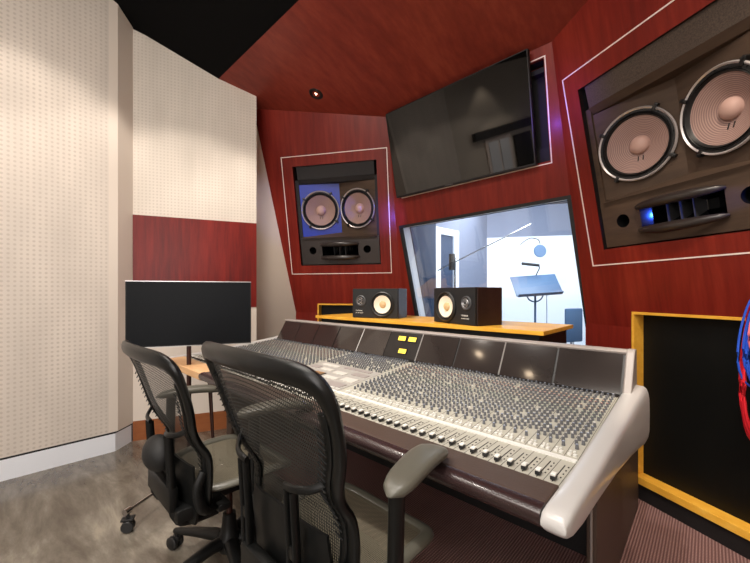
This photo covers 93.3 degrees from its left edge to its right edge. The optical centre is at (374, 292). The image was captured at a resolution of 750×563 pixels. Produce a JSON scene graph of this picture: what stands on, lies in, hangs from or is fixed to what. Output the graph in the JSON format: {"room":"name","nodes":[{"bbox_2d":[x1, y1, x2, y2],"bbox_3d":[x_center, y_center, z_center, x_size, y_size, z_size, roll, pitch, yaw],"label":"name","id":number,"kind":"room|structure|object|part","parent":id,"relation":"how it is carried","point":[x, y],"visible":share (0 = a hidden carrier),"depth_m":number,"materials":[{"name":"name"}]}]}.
{"room":"studio","nodes":[
{"label":"studio","id":0,"kind":"room"},
{"bbox_2d":[0,0,108,457],"bbox_3d":[-2.624,-0.624,2.071,0.100,3.353,1.710,0,0,43],"label":"wall","id":1,"kind":"structure","parent":0,"point":[54,54],"depth_m":2.43,"materials":[{"name":"beige fabric"}]},
{"bbox_2d":[0,434,114,481],"bbox_3d":[-2.600,1.133,2.076,0.080,0.135,1.750,0,0,43],"label":"baseboard","id":2,"kind":"structure","parent":1,"relation":"attached to","point":[18,466],"depth_m":2.44,"materials":[{"name":"white paint"}]},
{"bbox_2d":[0,432,114,459],"bbox_3d":[-2.594,1.059,2.070,0.060,0.012,1.750,0,0,43],"label":"trim","id":3,"kind":"structure","parent":1,"relation":"attached to","point":[111,432],"depth_m":2.44,"materials":[{"name":"black metal"}]},
{"bbox_2d":[115,425,130,450],"bbox_3d":[-2.008,1.133,2.772,0.080,0.135,0.172,0,0,1],"label":"baseboard","id":4,"kind":"structure","parent":1,"relation":"attached to","point":[123,437],"depth_m":2.76,"materials":[{"name":"white paint"}]},
{"bbox_2d":[109,0,117,432],"bbox_3d":[-2.021,-0.624,2.713,0.100,3.353,0.058,0,0,39],"label":"wall","id":5,"kind":"structure","parent":0,"point":[113,6],"depth_m":2.68,"materials":[{"name":"beige paint"}]},
{"bbox_2d":[118,5,132,430],"bbox_3d":[-1.988,-0.624,2.787,0.050,3.353,0.166,0,0,1],"label":"wall","id":6,"kind":"structure","parent":0,"point":[125,30],"depth_m":2.77,"materials":[{"name":"beige paint"}]},
{"bbox_2d":[0,423,335,562],"bbox_3d":[-1.155,1.250,0.816,5.200,0.100,6.200,0,0,43],"label":"floor","id":7,"kind":"structure","parent":0,"point":[71,512],"depth_m":1.90,"materials":[{"name":"concrete"}]},
{"bbox_2d":[120,281,250,533],"bbox_3d":[-1.204,0.564,2.168,0.500,1.271,0.710,0,0,40],"label":"screen","id":8,"kind":"object","parent":7,"relation":"on","point":[188,314],"visible":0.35,"depth_m":2.15,"materials":[{"name":"black plastic"}]},
{"bbox_3d":[-1.126,0.126,2.174,0.688,0.395,0.030,0,0,-19],"label":"casing","id":9,"kind":"part","parent":8,"relation":"part of","materials":[{"name":"black"}]},
{"bbox_2d":[121,340,290,562],"bbox_3d":[-0.668,0.692,1.534,0.719,1.015,0.688,0,0,43],"label":"office chair","id":10,"kind":"object","parent":7,"relation":"on","point":[189,495],"visible":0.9,"depth_m":1.31,"materials":[{"name":"grey"}]},
{"bbox_3d":[-0.885,0.667,1.518,0.125,0.400,0.187,0,0,43],"label":"support post","id":11,"kind":"part","parent":10,"relation":"part of","materials":[{"name":"black plastic"}]},
{"bbox_3d":[-0.823,0.507,1.357,0.603,0.649,0.219,0,0,43],"label":"backrest frame","id":12,"kind":"part","parent":10,"relation":"part of","materials":[{"name":"black plastic"}]},
{"bbox_3d":[-0.821,0.511,1.359,0.550,0.594,0.186,0,0,43],"label":"backrest","id":13,"kind":"part","parent":10,"relation":"part of","materials":[{"name":"grey fabric"}]},
{"bbox_3d":[-0.951,0.676,1.637,0.052,0.363,0.113,0,0,-29],"label":"arm post","id":14,"kind":"part","parent":10,"relation":"part of","materials":[{"name":"black plastic"}]},
{"bbox_3d":[-0.658,0.667,1.304,0.125,0.400,0.187,0,0,43],"label":"support post","id":15,"kind":"part","parent":10,"relation":"part of","materials":[{"name":"black plastic"}]},
{"bbox_3d":[-0.791,1.090,1.611,0.327,0.083,0.060,0,0,21],"label":"leg","id":16,"kind":"part","parent":10,"relation":"part of","materials":[{"name":"black plastic"}]},
{"bbox_3d":[-0.743,1.090,1.425,0.060,0.083,0.327,0,0,39],"label":"leg","id":17,"kind":"part","parent":10,"relation":"part of","materials":[{"name":"black plastic"}]},
{"bbox_3d":[-0.639,0.742,1.552,0.436,0.047,0.388,0,0,43],"label":"seat","id":18,"kind":"part","parent":10,"relation":"part of","materials":[{"name":"grey fabric"}]},
{"bbox_3d":[-0.550,1.090,1.414,0.060,0.083,0.327,0,0,-33],"label":"leg","id":19,"kind":"part","parent":10,"relation":"part of","materials":[{"name":"black plastic"}]},
{"bbox_3d":[-0.639,0.745,1.552,0.492,0.076,0.442,0,0,43],"label":"seat frame","id":20,"kind":"part","parent":10,"relation":"part of","materials":[{"name":"grey plastic"}]},
{"bbox_3d":[-0.630,1.090,1.715,0.060,0.083,0.327,0,0,3],"label":"leg","id":21,"kind":"part","parent":10,"relation":"part of","materials":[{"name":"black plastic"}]},
{"bbox_2d":[247,429,749,562],"bbox_3d":[0.320,1.197,1.919,3.070,0.006,2.230,0,0,43],"label":"carpet","id":22,"kind":"object","parent":7,"relation":"on","point":[464,532],"visible":0.18,"depth_m":1.74,"materials":[{"name":"carpet"}]},
{"bbox_2d":[201,341,447,562],"bbox_3d":[-0.115,0.661,1.081,0.738,1.066,0.688,0,0,43],"label":"office chair","id":23,"kind":"object","parent":22,"relation":"on","point":[273,530],"visible":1,"depth_m":0.84,"materials":[{"name":"black plastic"}]},
{"bbox_3d":[-0.338,0.611,1.071,0.125,0.400,0.187,0,0,43],"label":"support post","id":24,"kind":"part","parent":23,"relation":"part of","materials":[{"name":"black plastic"}]},
{"bbox_3d":[-0.404,0.610,1.189,0.052,0.363,0.113,0,0,-29],"label":"arm post","id":25,"kind":"part","parent":23,"relation":"part of","materials":[{"name":"black plastic"}]},
{"bbox_3d":[-0.274,0.455,0.912,0.550,0.594,0.186,0,0,43],"label":"backrest","id":26,"kind":"part","parent":23,"relation":"part of","materials":[{"name":"grey fabric"}]},
{"bbox_3d":[-0.276,0.451,0.910,0.603,0.649,0.219,0,0,43],"label":"backrest frame","id":27,"kind":"part","parent":23,"relation":"part of","materials":[{"name":"black plastic"}]},
{"bbox_3d":[-0.111,0.611,0.857,0.125,0.400,0.187,0,0,43],"label":"support post","id":28,"kind":"part","parent":23,"relation":"part of","materials":[{"name":"black plastic"}]},
{"bbox_3d":[-0.092,0.739,1.104,0.492,0.076,0.442,0,0,43],"label":"seat frame","id":29,"kind":"part","parent":23,"relation":"part of","materials":[{"name":"grey"}]},
{"bbox_3d":[-0.092,0.736,1.104,0.436,0.047,0.388,0,0,43],"label":"seat","id":30,"kind":"part","parent":23,"relation":"part of","materials":[{"name":"grey fabric"}]},
{"bbox_3d":[0.011,0.610,0.798,0.113,0.363,0.052,0,0,26],"label":"arm post","id":31,"kind":"part","parent":23,"relation":"part of","materials":[{"name":"black plastic"}]},
{"bbox_2d":[168,319,649,562],"bbox_3d":[0.038,0.709,2.159,2.572,0.972,1.688,0,0,43],"label":"mixing console","id":32,"kind":"object","parent":22,"relation":"on","point":[542,438],"visible":0.78,"depth_m":1.38,"materials":[{"name":"grey metal"}]},
{"bbox_3d":[-1.030,0.838,2.231,0.052,0.716,0.042,0,0,43],"label":"leg","id":33,"kind":"part","parent":32,"relation":"part of","materials":[{"name":"grey metal"}]},
{"bbox_3d":[-0.715,0.315,2.954,0.236,0.146,0.090,0,0,43],"label":"meter panel","id":34,"kind":"part","parent":32,"relation":"part of","materials":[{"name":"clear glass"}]},
{"bbox_3d":[-0.538,0.315,2.787,0.234,0.146,0.090,0,0,43],"label":"meter panel","id":35,"kind":"part","parent":32,"relation":"part of","materials":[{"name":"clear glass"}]},
{"bbox_3d":[-0.339,0.424,2.052,0.070,0.009,0.040,0,0,43],"label":"button plate","id":36,"kind":"part","parent":32,"relation":"part of","materials":[{"name":"grey plastic"}]},
{"bbox_3d":[-0.362,0.315,2.620,0.234,0.146,0.090,0,0,43],"label":"meter panel","id":37,"kind":"part","parent":32,"relation":"part of","materials":[{"name":"clear glass"}]},
{"bbox_3d":[-0.265,0.425,1.970,0.090,0.008,0.030,0,0,43],"label":"button plate","id":38,"kind":"part","parent":32,"relation":"part of","materials":[{"name":"grey plastic"}]},
{"bbox_3d":[-0.226,0.434,1.815,0.100,0.008,0.030,0,0,43],"label":"button plate","id":39,"kind":"part","parent":32,"relation":"part of","materials":[{"name":"grey plastic"}]},
{"bbox_3d":[-0.254,0.419,2.048,0.140,0.008,0.030,0,0,43],"label":"button plate","id":40,"kind":"part","parent":32,"relation":"part of","materials":[{"name":"grey plastic"}]},
{"bbox_3d":[-0.194,0.439,1.703,0.120,0.010,0.050,0,0,43],"label":"button plate","id":41,"kind":"part","parent":32,"relation":"part of","materials":[{"name":"grey plastic"}]},
{"bbox_3d":[-0.185,0.426,1.880,0.090,0.009,0.040,0,0,43],"label":"button plate","id":42,"kind":"part","parent":32,"relation":"part of","materials":[{"name":"grey plastic"}]},
{"bbox_3d":[-0.241,0.431,1.886,0.480,0.031,0.299,0,0,43],"label":"panel","id":43,"kind":"part","parent":32,"relation":"part of","materials":[{"name":"grey"}]},
{"bbox_3d":[-0.185,0.315,2.454,0.234,0.146,0.090,0,0,43],"label":"meter panel","id":44,"kind":"part","parent":32,"relation":"part of","materials":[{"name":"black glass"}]},
{"bbox_3d":[-0.128,0.432,1.751,0.090,0.010,0.050,0,0,43],"label":"button plate","id":45,"kind":"part","parent":32,"relation":"part of","materials":[{"name":"grey plastic"}]},
{"bbox_3d":[-0.092,0.418,1.913,0.200,0.008,0.025,0,0,43],"label":"button plate","id":46,"kind":"part","parent":32,"relation":"part of","materials":[{"name":"grey plastic"}]},
{"bbox_3d":[-0.073,0.423,1.816,0.100,0.009,0.040,0,0,43],"label":"button plate","id":47,"kind":"part","parent":32,"relation":"part of","materials":[{"name":"grey plastic"}]},
{"bbox_3d":[-0.009,0.315,2.287,0.234,0.146,0.090,0,0,43],"label":"meter panel","id":48,"kind":"part","parent":32,"relation":"part of","materials":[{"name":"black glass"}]},
{"bbox_3d":[-0.267,0.472,1.401,1.808,0.056,0.105,0,0,43],"label":"armrest","id":49,"kind":"part","parent":32,"relation":"part of","materials":[{"name":"brown leather"}]},
{"bbox_3d":[0.167,0.315,2.121,0.234,0.146,0.090,0,0,43],"label":"meter panel","id":50,"kind":"part","parent":32,"relation":"part of","materials":[{"name":"black"}]},
{"bbox_3d":[0.344,0.315,1.954,0.234,0.146,0.090,0,0,43],"label":"meter panel","id":51,"kind":"part","parent":32,"relation":"part of","materials":[{"name":"clear glass"}]},
{"bbox_3d":[0.120,0.835,2.225,2.160,0.530,0.040,0,0,43],"label":"modesty panel","id":52,"kind":"part","parent":32,"relation":"part of","materials":[{"name":"black wood"}]},
{"bbox_3d":[0.119,0.235,2.250,2.443,0.021,0.044,0,0,43],"label":"rail","id":53,"kind":"part","parent":32,"relation":"part of","materials":[{"name":"grey metal"}]},
{"bbox_3d":[0.522,0.315,1.786,0.238,0.146,0.090,0,0,43],"label":"meter panel","id":54,"kind":"part","parent":32,"relation":"part of","materials":[{"name":"clear glass"}]},
{"bbox_3d":[0.698,0.315,1.619,0.229,0.146,0.090,0,0,43],"label":"meter panel","id":55,"kind":"part","parent":32,"relation":"part of","materials":[{"name":"clear glass"}]},
{"bbox_3d":[0.873,0.315,1.455,0.233,0.146,0.090,0,0,43],"label":"meter panel","id":56,"kind":"part","parent":32,"relation":"part of","materials":[{"name":"clear glass"}]},
{"bbox_2d":[315,313,572,342],"bbox_3d":[0.346,0.693,2.595,1.860,1.002,0.530,0,0,43],"label":"shelf","id":57,"kind":"object","parent":22,"relation":"on","point":[545,332],"visible":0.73,"depth_m":2.13,"materials":[{"name":"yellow wood"}]},
{"bbox_2d":[353,288,406,318],"bbox_3d":[0.036,0.079,2.787,0.378,0.226,0.228,0,0,23],"label":"speaker","id":58,"kind":"object","parent":57,"relation":"on","point":[391,303],"visible":1,"depth_m":2.69},
{"bbox_2d":[434,287,501,325],"bbox_3d":[0.574,0.079,2.246,0.228,0.226,0.386,0,0,-29],"label":"speaker","id":59,"kind":"object","parent":57,"relation":"on","point":[472,306],"visible":1,"depth_m":2.11},
{"bbox_3d":[0.491,0.079,2.201,0.012,0.218,0.378,0,0,-29],"label":"panel","id":60,"kind":"part","parent":59,"relation":"part of","materials":[{"name":"black"}]},
{"bbox_2d":[133,29,255,222],"bbox_3d":[-1.534,-0.539,3.081,0.952,3.202,0.060,0,0,-23],"label":"wall","id":61,"kind":"structure","parent":0,"point":[194,131],"depth_m":3.02,"materials":[{"name":"beige fabric"}]},
{"bbox_2d":[133,411,226,440],"bbox_3d":[-1.532,1.120,3.075,0.952,0.160,0.055,0,0,-23],"label":"baseboard","id":62,"kind":"structure","parent":61,"relation":"attached to","point":[202,419],"depth_m":3.05,"materials":[{"name":"orange wood"}]},
{"bbox_2d":[133,215,256,306],"bbox_3d":[-1.521,-0.254,3.050,0.952,0.763,0.008,0,0,-23],"label":"wall panel","id":63,"kind":"object","parent":61,"relation":"attached to","point":[164,248],"visible":0.79,"depth_m":3.03,"materials":[{"name":"brown wood"}]},
{"bbox_2d":[133,307,256,420],"bbox_3d":[-1.522,0.584,3.053,0.952,0.912,0.002,0,0,-23],"label":"panel","id":64,"kind":"object","parent":61,"relation":"attached to","point":[200,401],"visible":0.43,"depth_m":2.99,"materials":[{"name":"beige paint"}]},
{"bbox_2d":[114,0,297,78],"bbox_3d":[-1.627,-2.108,0.243,4.900,0.448,4.520,0,0,43],"label":"ceiling","id":65,"kind":"structure","parent":0,"point":[212,35],"depth_m":2.67,"materials":[{"name":"black"}]},
{"bbox_2d":[256,125,295,339],"bbox_3d":[-0.818,-0.450,3.832,0.050,3.300,1.550,0,0,43],"label":"wall","id":66,"kind":"structure","parent":0,"point":[275,303],"depth_m":3.54,"materials":[{"name":"grey paint"}]},
{"bbox_2d":[296,312,316,320],"bbox_3d":[-0.283,0.703,3.658,1.186,0.995,0.040,0,0,13],"label":"wall","id":67,"kind":"structure","parent":0,"point":[310,316],"depth_m":3.74,"materials":[{"name":"brown wood"}]},
{"bbox_2d":[317,304,352,322],"bbox_3d":[-0.318,0.606,3.663,0.560,0.992,0.086,0,0,13],"label":"framed piece","id":68,"kind":"object","parent":67,"relation":"attached to","point":[322,309],"visible":0.17,"depth_m":3.72,"materials":[{"name":"yellow wood"}]},
{"bbox_2d":[256,109,401,312],"bbox_3d":[-0.450,-0.807,3.492,1.448,2.025,0.450,0,0,11],"label":"wall","id":69,"kind":"structure","parent":0,"point":[281,133],"depth_m":3.42,"materials":[{"name":"brown wood"}]},
{"bbox_2d":[281,147,391,273],"bbox_3d":[-0.378,-0.757,3.448,1.057,1.129,0.243,0,0,13],"label":"trim","id":70,"kind":"structure","parent":69,"relation":"attached to","point":[384,147],"depth_m":3.42,"materials":[{"name":"beige metal"}]},
{"bbox_2d":[293,160,380,265],"bbox_3d":[-0.343,-0.782,3.578,0.864,1.024,0.464,0,0,13],"label":"loudspeaker","id":71,"kind":"object","parent":69,"relation":"attached to","point":[337,204],"visible":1,"depth_m":3.52,"materials":[{"name":"black"}]},
{"bbox_3d":[-0.365,-1.101,3.488,0.780,0.052,0.178,0,12,13],"label":"moulding","id":72,"kind":"part","parent":71,"relation":"part of","materials":[{"name":"black plastic"}]},
{"bbox_3d":[-0.351,-0.426,3.545,0.820,0.270,0.020,0,12,13],"label":"horn panel","id":73,"kind":"part","parent":71,"relation":"part of","materials":[{"name":"grey plastic"}]},
{"bbox_2d":[219,0,587,116],"bbox_3d":[0.503,-1.673,2.427,4.400,0.524,1.580,0,0,43],"label":"ceiling","id":74,"kind":"structure","parent":0,"point":[364,57],"depth_m":2.49,"materials":[{"name":"brown wood"}]},
{"bbox_2d":[309,88,322,99],"bbox_3d":[-0.509,-1.727,3.058,0.119,0.058,0.124,0,0,-41],"label":"recessed light","id":75,"kind":"object","parent":74,"relation":"in","point":[312,89],"visible":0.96,"depth_m":3.05,"materials":[{"name":"black metal"}]},
{"bbox_2d":[411,224,435,316],"bbox_3d":[0.183,-0.250,4.260,1.147,2.900,0.040,0,0,-11],"label":"wall","id":76,"kind":"structure","parent":0,"point":[424,237],"depth_m":4.33,"materials":[{"name":"blue"}]},
{"bbox_2d":[436,220,458,230],"bbox_3d":[0.919,-1.260,4.539,0.506,0.880,0.040,0,0,-44],"label":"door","id":77,"kind":"structure","parent":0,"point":[453,225],"depth_m":4.56,"materials":[{"name":"grey paint"}]},
{"bbox_2d":[436,226,458,287],"bbox_3d":[0.932,0.190,4.525,0.506,2.020,0.120,0,0,-44],"label":"door","id":78,"kind":"structure","parent":77,"relation":"attached to","point":[447,240],"depth_m":4.54,"materials":[{"name":"white"}]},
{"bbox_3d":[0.908,0.130,4.550,0.306,1.740,0.010,0,0,-44],"label":"pane","id":79,"kind":"part","parent":78,"relation":"part of","materials":[{"name":"blue"}]},
{"bbox_2d":[459,215,486,286],"bbox_3d":[1.427,-0.250,5.162,0.040,2.900,1.114,0,0,36],"label":"wall","id":80,"kind":"structure","parent":0,"point":[473,230],"depth_m":5.13,"materials":[{"name":"grey"}]},
{"bbox_2d":[388,42,569,315],"bbox_3d":[0.767,-0.554,2.850,1.622,2.109,0.476,0,0,43],"label":"wall","id":81,"kind":"structure","parent":0,"point":[547,181],"depth_m":2.60,"materials":[{"name":"brown wood"}]},
{"bbox_2d":[386,49,537,197],"bbox_3d":[0.592,-1.206,2.726,1.206,0.708,0.187,0,0,43],"label":"television","id":82,"kind":"object","parent":81,"relation":"attached to","point":[479,125],"visible":1,"depth_m":2.61,"materials":[{"name":"black glass"}]},
{"bbox_2d":[402,55,551,197],"bbox_3d":[0.663,-1.187,2.740,1.283,0.650,0.141,0,0,43],"label":"trim","id":83,"kind":"structure","parent":81,"relation":"attached to","point":[544,55],"depth_m":2.35,"materials":[{"name":"beige"}]},
{"bbox_2d":[399,195,585,327],"bbox_3d":[0.929,-0.124,2.945,2.116,1.661,0.438,0,0,43],"label":"window","id":84,"kind":"structure","parent":81,"relation":"in","point":[406,235],"depth_m":3.22,"materials":[{"name":"glass"},{"name":"black metal"}]},
{"bbox_2d":[531,60,549,162],"bbox_3d":[0.730,-1.211,2.805,1.271,0.665,0.263,0,0,43],"label":"wall niche","id":85,"kind":"object","parent":81,"relation":"attached to","point":[537,76],"visible":0.02,"depth_m":2.46,"materials":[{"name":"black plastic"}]},
{"bbox_2d":[487,203,585,344],"bbox_3d":[3.820,-0.250,5.135,4.200,2.900,0.040,0,0,13],"label":"wall","id":86,"kind":"structure","parent":0,"point":[505,256],"depth_m":5.44,"materials":[{"name":"white paint"}]},
{"bbox_2d":[586,323,630,348],"bbox_3d":[1.638,0.703,1.818,0.040,0.995,1.263,0,0,-17],"label":"wall","id":87,"kind":"structure","parent":0,"point":[600,335],"depth_m":2.25,"materials":[{"name":"red wood"}]},
{"bbox_2d":[631,312,749,540],"bbox_3d":[1.660,0.606,1.733,0.086,0.992,0.760,0,0,-17],"label":"framed piece","id":88,"kind":"object","parent":87,"relation":"attached to","point":[695,455],"visible":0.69,"depth_m":1.83,"materials":[{"name":"black fabric"}]},
{"bbox_2d":[638,484,749,559],"bbox_3d":[1.635,1.152,1.736,0.012,0.096,0.780,0,0,-17],"label":"baseboard","id":89,"kind":"structure","parent":87,"relation":"attached to","point":[736,543],"depth_m":1.77,"materials":[{"name":"black wood"}]},
{"bbox_2d":[552,0,749,326],"bbox_3d":[1.482,-0.814,1.641,0.452,2.038,1.527,0,0,-15],"label":"wall","id":90,"kind":"structure","parent":0,"point":[716,285],"depth_m":1.94,"materials":[{"name":"brown wood"}]},
{"bbox_2d":[562,0,749,265],"bbox_3d":[1.430,-0.746,1.731,0.248,1.152,1.053,0,0,-17],"label":"trim","id":91,"kind":"structure","parent":90,"relation":"attached to","point":[672,0],"depth_m":2.02,"materials":[{"name":"beige"}]},
{"bbox_2d":[578,0,749,249],"bbox_3d":[1.556,-0.767,1.783,0.464,1.024,0.864,0,0,-17],"label":"loudspeaker","id":92,"kind":"object","parent":90,"relation":"attached to","point":[667,126],"visible":1,"depth_m":1.75,"materials":[{"name":"black"}]},
{"bbox_3d":[1.467,-1.087,1.756,0.178,0.052,0.780,-13,4,-16],"label":"moulding","id":93,"kind":"part","parent":92,"relation":"part of","materials":[{"name":"brown wood"}]},
{"bbox_3d":[1.524,-0.411,1.773,0.020,0.270,0.820,-13,4,-16],"label":"horn panel","id":94,"kind":"part","parent":92,"relation":"part of","materials":[{"name":"brown wood"}]},
{"bbox_3d":[1.606,0.009,1.475,0.011,0.039,0.157,0,0,43],"label":"hook","id":95,"kind":"object","parent":90,"relation":"attached to","visible":0},
{"bbox_2d":[736,300,749,386],"bbox_3d":[1.581,0.211,1.449,0.170,0.399,0.038,0,0,0],"label":"cable coil","id":96,"kind":"object","parent":95,"relation":"hanging from","point":[745,347],"visible":0.98,"depth_m":1.45,"materials":[{"name":"blue"}]},
{"bbox_2d":[738,306,749,439],"bbox_3d":[1.583,0.327,1.471,0.137,0.601,0.035,0,0,0],"label":"cable coil","id":97,"kind":"object","parent":95,"relation":"hanging from","point":[742,386],"visible":0.73,"depth_m":1.47,"materials":[{"name":"red"}]},
{"bbox_2d":[747,322,749,347],"bbox_3d":[1.585,0.139,1.423,0.158,0.264,0.023,0,0,0],"label":"cable coil","id":98,"kind":"object","parent":95,"relation":"hanging from","point":[748,334],"visible":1,"depth_m":1.43,"materials":[{"name":"red"}]},
{"bbox_3d":[3.385,1.230,5.042,11.000,0.060,6.020,0,0,43],"label":"floor","id":99,"kind":"structure","parent":0,"visible":0},
{"bbox_2d":[438,224,530,287],"bbox_3d":[1.112,0.234,3.819,0.925,1.924,0.552,0,0,43],"label":"microphone stand","id":100,"kind":"object","parent":99,"relation":"on","point":[452,259],"visible":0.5,"depth_m":3.96,"materials":[{"name":"silver metal"}]},
{"bbox_2d":[520,238,545,256],"bbox_3d":[1.831,-0.527,4.100,0.307,0.229,0.012,0,0,0],"label":"filter","id":101,"kind":"object","parent":100,"relation":"attached to","point":[539,250],"visible":1,"depth_m":4.09,"materials":[{"name":"blue metal"}]},
{"bbox_2d":[510,262,563,322],"bbox_3d":[1.819,0.425,3.966,0.534,1.542,0.460,0,0,0],"label":"music stand","id":102,"kind":"object","parent":99,"relation":"on","point":[534,285],"visible":0.66,"depth_m":3.99,"materials":[{"name":"blue metal"}]},
{"bbox_2d":[521,262,539,274],"bbox_3d":[1.751,-0.272,3.980,0.207,0.148,0.051,0,0,0],"label":"lamp","id":103,"kind":"object","parent":102,"relation":"on","point":[523,263],"depth_m":3.96,"materials":[{"name":"black metal"}]},
{"bbox_2d":[565,308,582,343],"bbox_3d":[2.259,0.685,3.716,0.400,1.030,0.440,0,0,-23],"label":"chair","id":104,"kind":"object","parent":99,"relation":"on","point":[573,316],"visible":0.21,"depth_m":3.89,"materials":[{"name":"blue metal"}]}
]}

